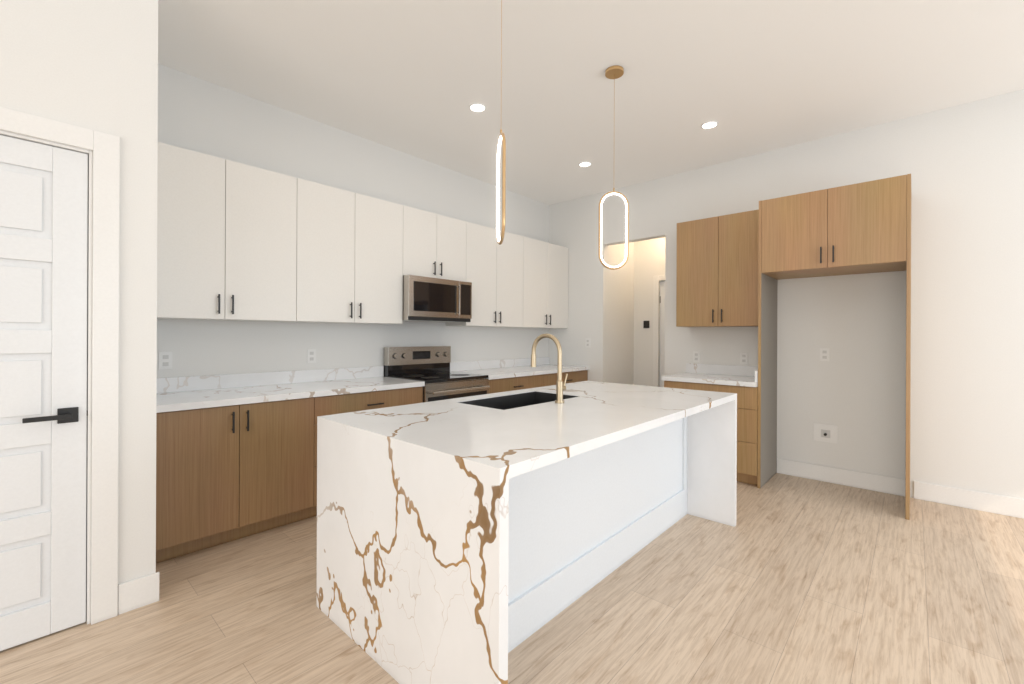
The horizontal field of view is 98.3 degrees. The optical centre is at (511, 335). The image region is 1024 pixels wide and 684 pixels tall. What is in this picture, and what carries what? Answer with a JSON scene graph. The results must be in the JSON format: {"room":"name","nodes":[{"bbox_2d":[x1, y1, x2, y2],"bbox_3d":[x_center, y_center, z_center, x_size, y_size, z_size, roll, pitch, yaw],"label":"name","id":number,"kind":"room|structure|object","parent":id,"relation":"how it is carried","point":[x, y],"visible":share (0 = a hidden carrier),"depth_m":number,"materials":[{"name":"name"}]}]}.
{"room":"kitchen","nodes":[
{"label":"kitchen","id":0,"kind":"room"},
{"bbox_2d":[0,0,157,583],"bbox_3d":[-3.109,-0.264,0.756,0.120,3.120,3.935,0,0,42],"label":"wall","id":1,"kind":"structure","parent":0,"point":[91,64],"depth_m":2.07,"materials":[{"name":"paint"}]},
{"bbox_2d":[0,135,87,650],"bbox_3d":[-2.174,0.236,1.703,0.094,2.112,0.788,0,0,42],"label":"pantry door","id":2,"kind":"structure","parent":1,"relation":"in","point":[43,312],"depth_m":1.90,"materials":[{"name":"paint"}]},
{"bbox_2d":[0,107,119,624],"bbox_3d":[-2.210,0.188,1.733,0.138,2.225,0.994,0,0,42],"label":"door frame","id":3,"kind":"structure","parent":1,"relation":"attached to","point":[102,384],"depth_m":2.01,"materials":[{"name":"paint"}]},
{"bbox_2d":[157,64,548,377],"bbox_3d":[-1.032,-0.255,4.529,0.120,3.120,4.685,0,0,42],"label":"wall","id":4,"kind":"structure","parent":0,"point":[196,114],"depth_m":3.74,"materials":[{"name":"paint"}]},
{"bbox_2d":[159,352,171,368],"bbox_3d":[-2.343,0.169,2.993,0.008,0.116,0.072,0,0,42],"label":"electrical outlet","id":5,"kind":"object","parent":4,"relation":"attached to","point":[165,360],"visible":1,"depth_m":2.99,"materials":[{"name":"white plastic"}]},
{"bbox_2d":[157,142,300,321],"bbox_3d":[-2.043,-0.647,3.077,0.328,1.075,0.928,0,0,42],"label":"upper cabinet","id":6,"kind":"object","parent":4,"relation":"attached to","point":[236,241],"depth_m":2.97,"materials":[{"name":"white wood"}]},
{"bbox_2d":[307,349,315,362],"bbox_3d":[-1.684,0.172,3.718,0.008,0.116,0.072,0,0,42],"label":"electrical outlet","id":7,"kind":"object","parent":4,"relation":"attached to","point":[311,355],"visible":1,"depth_m":3.71,"materials":[{"name":"white plastic"}]},
{"bbox_2d":[301,179,404,323],"bbox_3d":[-1.419,-0.644,3.765,0.328,1.075,0.929,0,0,42],"label":"upper cabinet","id":8,"kind":"object","parent":4,"relation":"attached to","point":[353,244],"depth_m":3.62,"materials":[{"name":"white wood"}]},
{"bbox_2d":[405,206,468,281],"bbox_3d":[-0.849,-0.862,4.391,0.328,0.635,0.761,0,0,42],"label":"upper cabinet","id":9,"kind":"object","parent":4,"relation":"attached to","point":[436,245],"depth_m":4.27,"materials":[{"name":"white wood"}]},
{"bbox_2d":[403,275,471,322],"bbox_3d":[-0.804,-0.340,4.348,0.454,0.403,0.756,0,0,42],"label":"over-the-range microwave","id":10,"kind":"object","parent":9,"relation":"attached to","point":[430,299],"visible":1,"depth_m":4.17,"materials":[{"name":"silver metal"}]},
{"bbox_2d":[446,222,524,327],"bbox_3d":[-0.291,-0.639,5.005,0.328,1.075,0.898,0,0,42],"label":"upper cabinet","id":11,"kind":"object","parent":4,"relation":"attached to","point":[496,271],"depth_m":4.88,"materials":[{"name":"white wood"}]},
{"bbox_2d":[525,237,567,327],"bbox_3d":[0.320,-0.637,5.679,0.328,1.075,0.922,0,0,42],"label":"upper cabinet","id":12,"kind":"object","parent":4,"relation":"attached to","point":[546,264],"depth_m":5.55,"materials":[{"name":"white wood"}]},
{"bbox_2d":[0,473,1023,683],"bbox_3d":[0.574,1.343,1.047,7.190,0.060,9.570,0,0,42],"label":"floor","id":13,"kind":"structure","parent":0,"point":[788,579],"depth_m":2.08,"materials":[{"name":"brown wood"}]},
{"bbox_2d":[156,397,315,562],"bbox_3d":[-1.936,0.863,2.973,0.638,0.875,0.929,0,0,42],"label":"base cabinet","id":14,"kind":"object","parent":13,"relation":"on","point":[236,456],"depth_m":2.73,"materials":[{"name":"brown wood"}]},
{"bbox_2d":[156,377,423,412],"bbox_3d":[-1.613,0.407,3.307,0.663,0.040,1.856,0,0,42],"label":"countertop","id":15,"kind":"structure","parent":14,"relation":"on","point":[239,394],"depth_m":3.06,"materials":[{"name":"white stone"}]},
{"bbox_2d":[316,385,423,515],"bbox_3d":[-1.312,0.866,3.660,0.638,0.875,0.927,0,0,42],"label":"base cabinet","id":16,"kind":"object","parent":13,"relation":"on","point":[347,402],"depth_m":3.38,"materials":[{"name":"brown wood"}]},
{"bbox_2d":[384,346,489,401],"bbox_3d":[-0.704,0.709,4.252,0.720,1.195,0.758,0,0,42],"label":"range","id":17,"kind":"object","parent":13,"relation":"on","point":[429,366],"visible":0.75,"depth_m":4.24,"materials":[{"name":"silver metal"}]},
{"bbox_2d":[486,373,543,393],"bbox_3d":[-0.183,0.871,4.901,0.638,0.875,0.897,0,0,42],"label":"base cabinet","id":18,"kind":"object","parent":13,"relation":"on","point":[505,384],"depth_m":4.66,"materials":[{"name":"brown wood"}]},
{"bbox_2d":[452,365,587,380],"bbox_3d":[0.138,0.415,5.234,0.663,0.040,1.819,0,0,42],"label":"countertop","id":19,"kind":"structure","parent":18,"relation":"on","point":[513,370],"depth_m":4.99,"materials":[{"name":"white stone"}]},
{"bbox_2d":[316,381,736,683],"bbox_3d":[0.306,0.854,2.610,1.232,0.915,2.380,0,0,42],"label":"kitchen island","id":20,"kind":"object","parent":13,"relation":"on","point":[459,543],"visible":0.94,"depth_m":1.90,"materials":[{"name":"white stone"}]},
{"bbox_2d":[458,392,578,409],"bbox_3d":[0.060,0.527,2.753,0.386,0.257,0.736,0,0,42],"label":"sink","id":21,"kind":"object","parent":20,"relation":"in","point":[515,401],"visible":0.1,"depth_m":2.98,"materials":[{"name":"grey metal"}]},
{"bbox_2d":[531,333,567,402],"bbox_3d":[0.229,0.191,2.691,0.245,0.408,0.108,0,0,42],"label":"faucet","id":22,"kind":"object","parent":20,"relation":"on","point":[560,386],"visible":1,"depth_m":2.60,"materials":[{"name":"gold metal"}]},
{"bbox_2d":[544,369,587,385],"bbox_3d":[0.428,0.874,5.575,0.638,0.875,0.922,0,0,42],"label":"base cabinet","id":23,"kind":"object","parent":13,"relation":"on","point":[550,379],"depth_m":5.38,"materials":[{"name":"brown wood"}]},
{"bbox_2d":[661,363,757,484],"bbox_3d":[2.001,0.812,4.324,0.842,1.015,0.660,0,0,42],"label":"base cabinet","id":24,"kind":"object","parent":13,"relation":"on","point":[741,382],"visible":0.23,"depth_m":3.93,"materials":[{"name":"brown wood"}]},
{"bbox_2d":[757,174,911,519],"bbox_3d":[2.688,0.080,3.716,0.980,2.485,0.640,0,0,42],"label":"enclosure","id":25,"kind":"object","parent":13,"relation":"on","point":[861,228],"visible":1,"depth_m":3.55,"materials":[{"name":"brown wood"}]},
{"bbox_2d":[158,0,1023,204],"bbox_3d":[0.588,-1.847,1.047,7.190,0.080,9.570,0,0,42],"label":"ceiling","id":26,"kind":"structure","parent":0,"point":[416,78],"depth_m":3.02,"materials":[{"name":"paint"}]},
{"bbox_2d":[469,103,485,111],"bbox_3d":[-0.273,-1.807,3.512,0.134,0.012,0.134,0,0,42],"label":"recessed light","id":27,"kind":"object","parent":26,"relation":"in","point":[476,107],"visible":1,"depth_m":3.51,"materials":[{"name":"paint"}]},
{"bbox_2d":[496,0,505,244],"bbox_3d":[-0.054,-1.131,2.195,0.168,1.358,0.132,0,0,42],"label":"pendant light","id":28,"kind":"object","parent":26,"relation":"hanging from","point":[503,140],"visible":1,"depth_m":2.19,"materials":[{"name":"gold metal"}]},
{"bbox_2d":[579,162,591,166],"bbox_3d":[0.769,-1.802,4.659,0.134,0.012,0.134,0,0,42],"label":"recessed light","id":29,"kind":"object","parent":26,"relation":"in","point":[584,164],"visible":1,"depth_m":4.66,"materials":[{"name":"paint"}]},
{"bbox_2d":[598,65,628,269],"bbox_3d":[0.696,-1.128,3.021,0.159,1.358,0.143,0,0,42],"label":"pendant light","id":30,"kind":"object","parent":26,"relation":"hanging from","point":[614,72],"visible":1,"depth_m":3.01,"materials":[{"name":"gold metal"}]},
{"bbox_2d":[701,121,717,128],"bbox_3d":[1.689,-1.798,3.783,0.134,0.012,0.134,0,0,42],"label":"recessed light","id":31,"kind":"object","parent":26,"relation":"in","point":[709,125],"visible":1,"depth_m":3.78,"materials":[{"name":"paint"}]},
{"bbox_2d":[608,242,635,384],"bbox_3d":[1.412,-0.244,5.940,0.120,3.120,0.690,0,0,42],"label":"wall","id":32,"kind":"structure","parent":0,"point":[630,311],"depth_m":5.92,"materials":[{"name":"paint"}]},
{"bbox_2d":[636,237,664,386],"bbox_3d":[2.243,-0.240,5.746,1.610,3.120,0.120,0,0,42],"label":"wall","id":33,"kind":"structure","parent":0,"point":[650,254],"depth_m":6.04,"materials":[{"name":"paint"}]},
{"bbox_2d":[643,321,648,327],"bbox_3d":[1.831,-0.152,6.030,0.080,0.100,0.012,0,0,42],"label":"switch","id":34,"kind":"object","parent":33,"relation":"attached to","point":[645,324],"visible":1,"depth_m":6.03,"materials":[{"name":"black plastic"}]},
{"bbox_2d":[653,275,664,386],"bbox_3d":[2.254,0.260,5.642,0.950,2.120,0.016,0,0,42],"label":"door frame","id":35,"kind":"structure","parent":33,"relation":"attached to","point":[656,279],"depth_m":5.93,"materials":[{"name":"paint"}]},
{"bbox_2d":[660,281,664,386],"bbox_3d":[2.289,0.293,5.681,0.804,2.038,0.041,0,0,42],"label":"hall door","id":36,"kind":"structure","parent":33,"relation":"in","point":[662,328],"depth_m":5.92,"materials":[{"name":"paint"}]},
{"bbox_2d":[548,89,1023,498],"bbox_3d":[3.164,-0.236,3.801,7.070,3.120,0.120,0,0,42],"label":"wall","id":37,"kind":"structure","parent":0,"point":[962,165],"depth_m":3.72,"materials":[{"name":"paint"}]},
{"bbox_2d":[585,338,589,346],"bbox_3d":[0.977,0.094,5.700,0.072,0.116,0.008,0,0,42],"label":"outlet","id":38,"kind":"object","parent":37,"relation":"attached to","point":[587,342],"visible":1,"depth_m":5.70,"materials":[{"name":"white plastic"}]},
{"bbox_2d":[693,351,699,361],"bbox_3d":[1.990,0.229,4.779,0.072,0.116,0.008,0,0,42],"label":"electrical outlet","id":39,"kind":"object","parent":37,"relation":"attached to","point":[696,356],"visible":1,"depth_m":4.78,"materials":[{"name":"white plastic"}]},
{"bbox_2d":[676,209,758,326],"bbox_3d":[2.112,-0.628,4.428,0.826,1.075,0.365,0,0,42],"label":"upper cabinet","id":40,"kind":"object","parent":37,"relation":"attached to","point":[717,272],"visible":0.9,"depth_m":4.32,"materials":[{"name":"brown wood"}]},
{"bbox_2d":[740,353,747,363],"bbox_3d":[2.338,0.231,4.463,0.072,0.116,0.008,0,0,42],"label":"electrical outlet","id":41,"kind":"object","parent":37,"relation":"attached to","point":[743,358],"visible":1,"depth_m":4.46,"materials":[{"name":"white plastic"}]},
{"bbox_2d":[820,348,829,360],"bbox_3d":[2.834,0.173,4.012,0.072,0.116,0.008,0,0,42],"label":"electrical outlet","id":42,"kind":"object","parent":37,"relation":"attached to","point":[824,354],"visible":1,"depth_m":4.01,"materials":[{"name":"white plastic"}]},
{"bbox_2d":[814,423,837,443],"bbox_3d":[2.831,0.883,3.997,0.180,0.160,0.030,0,0,42],"label":"outlet box","id":43,"kind":"object","parent":37,"relation":"attached to","point":[825,433],"visible":1,"depth_m":4.00,"materials":[{"name":"white plastic"}]},
{"bbox_2d":[777,458,904,496],"bbox_3d":[2.894,1.253,3.950,0.930,0.140,0.013,0,0,42],"label":"baseboard","id":44,"kind":"structure","parent":37,"relation":"attached to","point":[879,483],"depth_m":3.91,"materials":[{"name":"paint"}]},
{"bbox_2d":[914,481,1023,518],"bbox_3d":[4.456,1.260,2.530,3.198,0.140,0.013,0,0,42],"label":"baseboard","id":45,"kind":"structure","parent":37,"relation":"attached to","point":[981,501],"depth_m":3.38,"materials":[{"name":"paint"}]}
]}

